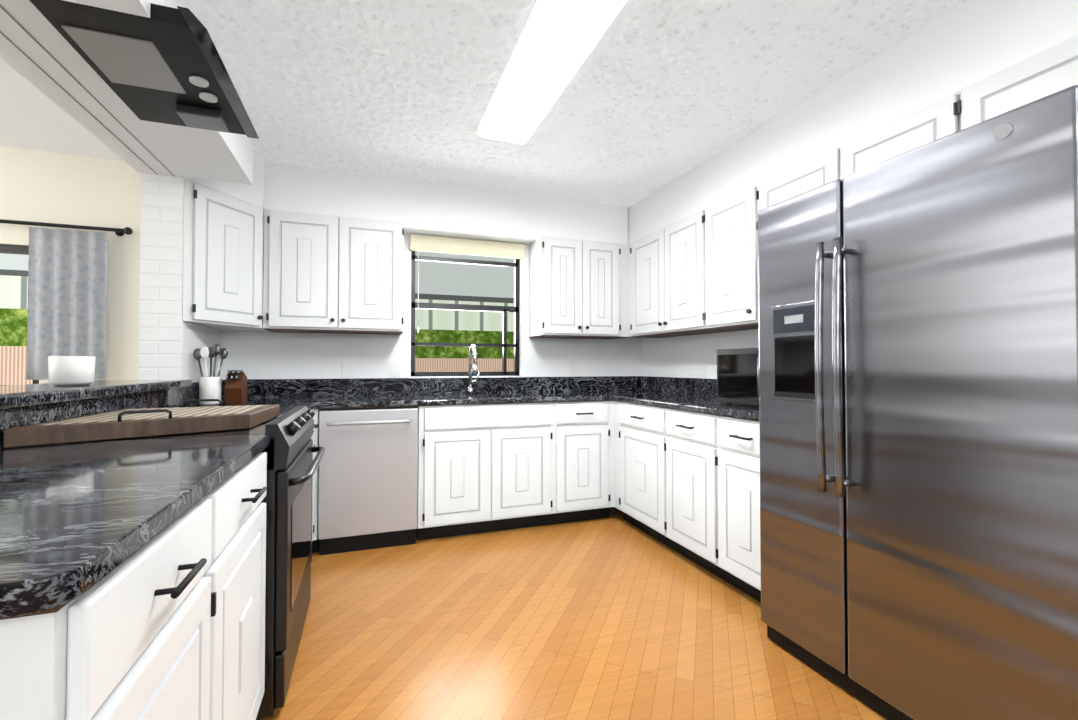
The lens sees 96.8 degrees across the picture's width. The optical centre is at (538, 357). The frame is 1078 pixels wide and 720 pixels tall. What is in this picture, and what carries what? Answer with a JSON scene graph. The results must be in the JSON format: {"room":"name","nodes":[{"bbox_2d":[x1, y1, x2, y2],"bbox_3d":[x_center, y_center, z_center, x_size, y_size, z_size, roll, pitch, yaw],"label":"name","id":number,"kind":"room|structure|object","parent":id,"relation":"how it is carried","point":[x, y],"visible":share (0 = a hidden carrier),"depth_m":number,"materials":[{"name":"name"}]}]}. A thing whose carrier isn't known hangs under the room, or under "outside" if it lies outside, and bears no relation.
{"room":"kitchen","nodes":[
{"label":"kitchen","id":0,"kind":"room"},
{"bbox_2d":[0,57,123,160],"bbox_3d":[-3.082,-1.349,-0.646,4.000,0.060,6.910,0,-1,-20],"label":"ceiling","id":1,"kind":"structure","parent":0,"point":[32,117],"depth_m":2.59,"materials":[{"name":"white paint"}]},
{"bbox_2d":[0,0,252,184],"bbox_3d":[-1.122,-1.120,0.552,0.620,0.355,4.256,0,-1,-20],"label":"ceiling soffit","id":2,"kind":"object","parent":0,"point":[39,51],"depth_m":1.87,"materials":[{"name":"white paint"}]},
{"bbox_2d":[29,0,258,138],"bbox_3d":[-1.243,-0.930,1.607,0.404,0.076,0.694,0,-1,-20],"label":"range hood","id":3,"kind":"object","parent":2,"relation":"attached to","point":[163,64],"visible":0.98,"depth_m":1.50,"materials":[{"name":"black metal"}]},
{"bbox_2d":[138,173,221,381],"bbox_3d":[-2.096,-0.038,2.837,0.185,2.440,0.730,0,-1,-20],"label":"brick wall","id":4,"kind":"structure","parent":0,"point":[170,340],"depth_m":2.51,"materials":[{"name":"white"}]},
{"bbox_2d":[183,178,266,330],"bbox_3d":[-1.862,-0.566,2.930,0.307,0.760,0.726,0,-1,-20],"label":"upper cabinet","id":5,"kind":"object","parent":4,"relation":"attached to","point":[223,266],"visible":0.98,"depth_m":2.74,"materials":[{"name":"white wood"}]},
{"bbox_2d":[0,146,640,383],"bbox_3d":[-2.547,-0.033,3.128,7.560,2.440,0.120,0,-1,-20],"label":"wall","id":6,"kind":"structure","parent":0,"point":[49,187],"depth_m":3.06,"materials":[{"name":"white paint"}]},
{"bbox_2d":[0,244,38,385],"bbox_3d":[-3.678,-0.235,2.722,1.355,0.890,0.050,0,-1,-20],"label":"window","id":7,"kind":"structure","parent":6,"relation":"in","point":[14,249],"depth_m":2.89,"materials":[{"name":"black metal"}]},
{"bbox_2d":[0,219,132,235],"bbox_3d":[-3.558,-0.796,2.662,2.134,0.048,0.097,0,-1,-20],"label":"curtain rod","id":8,"kind":"object","parent":6,"relation":"attached to","point":[125,230],"visible":1,"depth_m":2.89,"materials":[{"name":"black metal"}]},
{"bbox_2d":[26,227,107,379],"bbox_3d":[-2.839,-0.320,2.885,0.375,0.905,0.036,0,-1,-20],"label":"curtain","id":9,"kind":"object","parent":8,"relation":"hanging from","point":[67,292],"visible":0.92,"depth_m":2.88,"materials":[{"name":"fabric"}]},
{"bbox_2d":[263,209,403,334],"bbox_3d":[-1.386,-0.557,3.300,0.857,0.766,0.349,0,-1,-20],"label":"upper cabinet","id":10,"kind":"object","parent":6,"relation":"attached to","point":[330,274],"visible":1,"depth_m":3.15,"materials":[{"name":"white wood"}]},
{"bbox_2d":[342,361,351,376],"bbox_3d":[-1.392,0.086,3.468,0.070,0.115,0.009,0,-1,-20],"label":"electrical outlet plate","id":11,"kind":"object","parent":6,"relation":"attached to","point":[347,368],"depth_m":3.47,"materials":[{"name":"white plastic"}]},
{"bbox_2d":[390,361,399,376],"bbox_3d":[-1.077,0.088,3.580,0.070,0.115,0.009,0,-1,-20],"label":"electrical outlet plate","id":12,"kind":"object","parent":6,"relation":"attached to","point":[394,365],"depth_m":3.58,"materials":[{"name":"white plastic"}]},
{"bbox_2d":[411,251,519,376],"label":"window","id":13,"kind":"structure","parent":6,"relation":"in","point":[504,310],"depth_m":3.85,"materials":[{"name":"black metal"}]},
{"bbox_2d":[408,376,524,377],"bbox_3d":[-0.562,0.155,3.780,0.917,0.011,0.080,0,-1,-20],"label":"window sill","id":14,"kind":"structure","parent":6,"relation":"attached to","point":[468,377],"depth_m":3.75,"materials":[{"name":"white"}]},
{"bbox_2d":[409,234,524,332],"bbox_3d":[-0.549,-0.554,3.758,0.907,0.745,0.047,0,-1,-20],"label":"blind valance","id":15,"kind":"object","parent":6,"relation":"attached to","point":[435,244],"visible":1,"depth_m":3.73,"materials":[{"name":"beige fabric"}]},
{"bbox_2d":[570,362,576,374],"bbox_3d":[0.293,0.096,4.070,0.070,0.115,0.009,0,-1,-20],"label":"electrical outlet plate","id":16,"kind":"object","parent":6,"relation":"attached to","point":[573,365],"depth_m":4.07,"materials":[{"name":"white plastic"}]},
{"bbox_2d":[529,236,628,338],"bbox_3d":[0.333,-0.546,3.914,0.762,0.766,0.349,0,-1,-20],"label":"upper cabinet","id":17,"kind":"object","parent":6,"relation":"attached to","point":[578,288],"visible":1,"depth_m":3.77,"materials":[{"name":"white wood"}]},
{"bbox_2d":[184,155,627,244],"bbox_3d":[-0.626,-1.095,3.381,2.933,0.308,0.726,0,-1,-20],"label":"ceiling soffit","id":18,"kind":"structure","parent":0,"point":[433,209],"depth_m":3.42,"materials":[{"name":"white paint"}]},
{"bbox_2d":[261,507,888,719],"bbox_3d":[-1.405,1.161,-0.091,7.560,0.060,6.910,0,-1,-20],"label":"floor","id":19,"kind":"structure","parent":0,"point":[614,616],"depth_m":1.98,"materials":[{"name":"laminate"}]},
{"bbox_2d":[0,480,227,719],"bbox_3d":[-0.881,0.707,0.643,0.633,0.876,0.495,0,-1,-20],"label":"base cabinet","id":20,"kind":"object","parent":19,"relation":"on","point":[167,623],"depth_m":0.67,"materials":[{"name":"white wood"}]},
{"bbox_2d":[75,406,324,719],"bbox_3d":[-1.206,0.692,1.799,0.692,0.945,0.760,0,-1,-20],"label":"range","id":21,"kind":"object","parent":19,"relation":"on","point":[292,464],"visible":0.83,"depth_m":1.55,"materials":[{"name":"black metal"}]},
{"bbox_2d":[3,399,279,447],"bbox_3d":[-1.257,0.204,1.652,0.541,0.081,0.659,0,-1,-20],"label":"tray","id":22,"kind":"object","parent":21,"relation":"on","point":[126,423],"visible":1,"depth_m":1.48,"materials":[{"name":"brown wood"}]},
{"bbox_2d":[224,452,268,719],"bbox_3d":[-1.059,0.715,1.142,0.633,0.876,0.566,0,-1,-20],"label":"base cabinet","id":23,"kind":"object","parent":19,"relation":"on","point":[245,668],"depth_m":1.25,"materials":[{"name":"white wood"}]},
{"bbox_2d":[312,416,315,540],"bbox_3d":[-1.568,0.740,2.566,0.633,0.876,0.289,0,-1,-20],"label":"base cabinet","id":24,"kind":"object","parent":19,"relation":"on","point":[313,416],"depth_m":2.77,"materials":[{"name":"white"}]},
{"bbox_2d":[0,379,319,619],"bbox_3d":[-1.358,0.191,1.478,0.975,0.184,2.490,0,-1,-20],"label":"countertop","id":25,"kind":"structure","parent":24,"relation":"on","point":[78,519],"depth_m":0.91,"materials":[{"name":"black stone"}]},
{"bbox_2d":[48,356,95,385],"bbox_3d":[-1.721,0.049,1.764,0.126,0.107,0.126,0,-1,-20],"label":"bowl","id":26,"kind":"object","parent":25,"relation":"on","point":[70,370],"visible":0.98,"depth_m":1.72,"materials":[{"name":"white ceramic"}]},
{"bbox_2d":[193,344,227,404],"bbox_3d":[-1.841,0.094,2.687,0.159,0.340,0.136,0,-1,-20],"label":"utensil crock","id":27,"kind":"object","parent":25,"relation":"on","point":[210,387],"visible":0.9,"depth_m":2.65,"materials":[{"name":"white ceramic"}]},
{"bbox_2d":[224,370,246,403],"bbox_3d":[-1.746,0.169,2.755,0.080,0.191,0.174,0,-1,-20],"label":"knife block","id":28,"kind":"object","parent":25,"relation":"on","point":[235,388],"visible":1,"depth_m":2.72,"materials":[{"name":"brown wood"}]},
{"bbox_2d":[320,376,611,408],"bbox_3d":[-0.497,0.235,3.448,3.236,0.164,0.643,0,-1,-20],"label":"countertop","id":29,"kind":"structure","parent":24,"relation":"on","point":[352,392],"depth_m":3.53,"materials":[{"name":"black stone"}]},
{"bbox_2d":[467,344,479,393],"bbox_3d":[-0.472,0.091,3.579,0.102,0.376,0.213,0,-1,-20],"label":"tap","id":30,"kind":"object","parent":29,"relation":"on","point":[470,388],"visible":1,"depth_m":3.63,"materials":[{"name":"silver metal"}]},
{"bbox_2d":[318,406,417,554],"bbox_3d":[-1.124,0.753,3.175,0.578,0.870,0.653,0,-1,-20],"label":"dishwasher","id":31,"kind":"object","parent":19,"relation":"on","point":[368,484],"visible":1,"depth_m":2.92,"materials":[{"name":"silver metal"}]},
{"bbox_2d":[416,402,554,539],"bbox_3d":[-0.432,0.756,3.468,0.915,0.876,0.633,0,-1,-20],"label":"base cabinet","id":32,"kind":"object","parent":19,"relation":"on","point":[482,468],"depth_m":3.17,"materials":[{"name":"white wood"}]},
{"bbox_2d":[555,401,613,523],"bbox_3d":[0.225,0.760,3.702,0.482,0.876,0.633,0,-1,-20],"label":"base cabinet","id":33,"kind":"object","parent":19,"relation":"on","point":[584,431],"depth_m":3.41,"materials":[{"name":"white wood"}]},
{"bbox_2d":[614,401,661,541],"bbox_3d":[0.938,0.753,3.292,0.633,0.876,0.665,0,-1,-20],"label":"base cabinet","id":34,"kind":"object","parent":19,"relation":"on","point":[637,428],"depth_m":3.16,"materials":[{"name":"white wood"}]},
{"bbox_2d":[612,376,758,421],"bbox_3d":[1.089,0.225,2.879,0.633,0.164,1.495,0,-1,-20],"label":"countertop","id":35,"kind":"structure","parent":34,"relation":"on","point":[696,395],"depth_m":3.39,"materials":[{"name":"black stone"}]},
{"bbox_2d":[717,348,758,405],"bbox_3d":[1.262,0.107,2.558,0.448,0.309,0.470,0,-1,-20],"label":"microwave oven","id":36,"kind":"object","parent":35,"relation":"on","point":[737,376],"visible":0.31,"depth_m":2.55,"materials":[{"name":"black metal"}]},
{"bbox_2d":[662,408,709,570],"bbox_3d":[1.125,0.744,2.767,0.633,0.876,0.449,0,-1,-20],"label":"base cabinet","id":37,"kind":"object","parent":19,"relation":"on","point":[686,484],"depth_m":2.68,"materials":[{"name":"white wood"}]},
{"bbox_2d":[710,415,760,601],"bbox_3d":[1.270,0.737,2.361,0.633,0.876,0.414,0,-1,-20],"label":"base cabinet","id":38,"kind":"object","parent":19,"relation":"on","point":[735,558],"depth_m":2.33,"materials":[{"name":"white wood"}]},
{"bbox_2d":[758,85,1077,719],"bbox_3d":[1.387,0.269,1.650,0.820,1.785,0.969,0,-1,-20],"label":"refrigerator","id":39,"kind":"object","parent":19,"relation":"on","point":[918,368],"visible":1,"depth_m":1.38,"materials":[{"name":"silver metal"}]},
{"bbox_2d":[190,0,968,207],"bbox_3d":[0.478,-1.327,0.625,3.560,0.060,6.910,0,-1,-20],"label":"ceiling","id":40,"kind":"structure","parent":0,"point":[655,95],"depth_m":2.19,"materials":[{"name":"white paint"}]},
{"bbox_2d":[474,0,626,143],"bbox_3d":[-0.004,-1.236,2.092,0.310,0.069,1.220,0,-1,-20],"label":"ceiling light fixture","id":41,"kind":"object","parent":40,"relation":"attached to","point":[558,41],"visible":1,"depth_m":1.95,"materials":[{"name":"white plastic"}]},
{"bbox_2d":[641,329,758,378],"bbox_3d":[2.118,-0.068,1.125,0.120,2.440,6.790,0,-1,-20],"label":"wall","id":42,"kind":"structure","parent":0,"point":[681,356],"depth_m":3.67,"materials":[{"name":"white paint"}]},
{"bbox_2d":[629,211,719,337],"bbox_3d":[1.028,-0.556,3.516,0.328,0.760,0.958,0,-1,-20],"label":"upper cabinet","id":43,"kind":"object","parent":42,"relation":"attached to","point":[695,273],"depth_m":3.39,"materials":[{"name":"white wood"}]},
{"bbox_2d":[700,361,706,376],"bbox_3d":[1.202,0.086,3.493,0.006,0.115,0.070,0,-1,-20],"label":"electrical outlet plate","id":44,"kind":"object","parent":42,"relation":"attached to","point":[703,364],"depth_m":3.49,"materials":[{"name":"white plastic"}]},
{"bbox_2d":[701,184,758,331],"bbox_3d":[1.262,-0.567,2.862,0.328,0.760,0.431,0,-1,-20],"label":"upper cabinet","id":45,"kind":"object","parent":42,"relation":"attached to","point":[729,234],"depth_m":2.79,"materials":[{"name":"white wood"}]},
{"bbox_2d":[756,35,1077,229],"bbox_3d":[1.845,-0.821,1.201,0.349,0.310,3.092,0,-1,-20],"label":"upper cabinet","id":46,"kind":"object","parent":42,"relation":"attached to","point":[1047,72],"visible":0.42,"depth_m":1.77,"materials":[{"name":"white"}]},
{"bbox_2d":[628,0,1077,243],"bbox_3d":[1.620,-1.120,1.921,0.291,0.308,4.988,0,-1,-20],"label":"ceiling soffit","id":47,"kind":"object","parent":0,"point":[968,43],"depth_m":2.02,"materials":[{"name":"white paint"}]},
{"label":"outside","id":48,"kind":"structure","parent":0,"visible":0},
{"bbox_2d":[0,253,32,384],"bbox_3d":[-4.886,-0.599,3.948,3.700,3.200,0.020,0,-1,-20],"label":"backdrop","id":49,"kind":"structure","parent":48,"point":[13,310],"depth_m":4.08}
]}

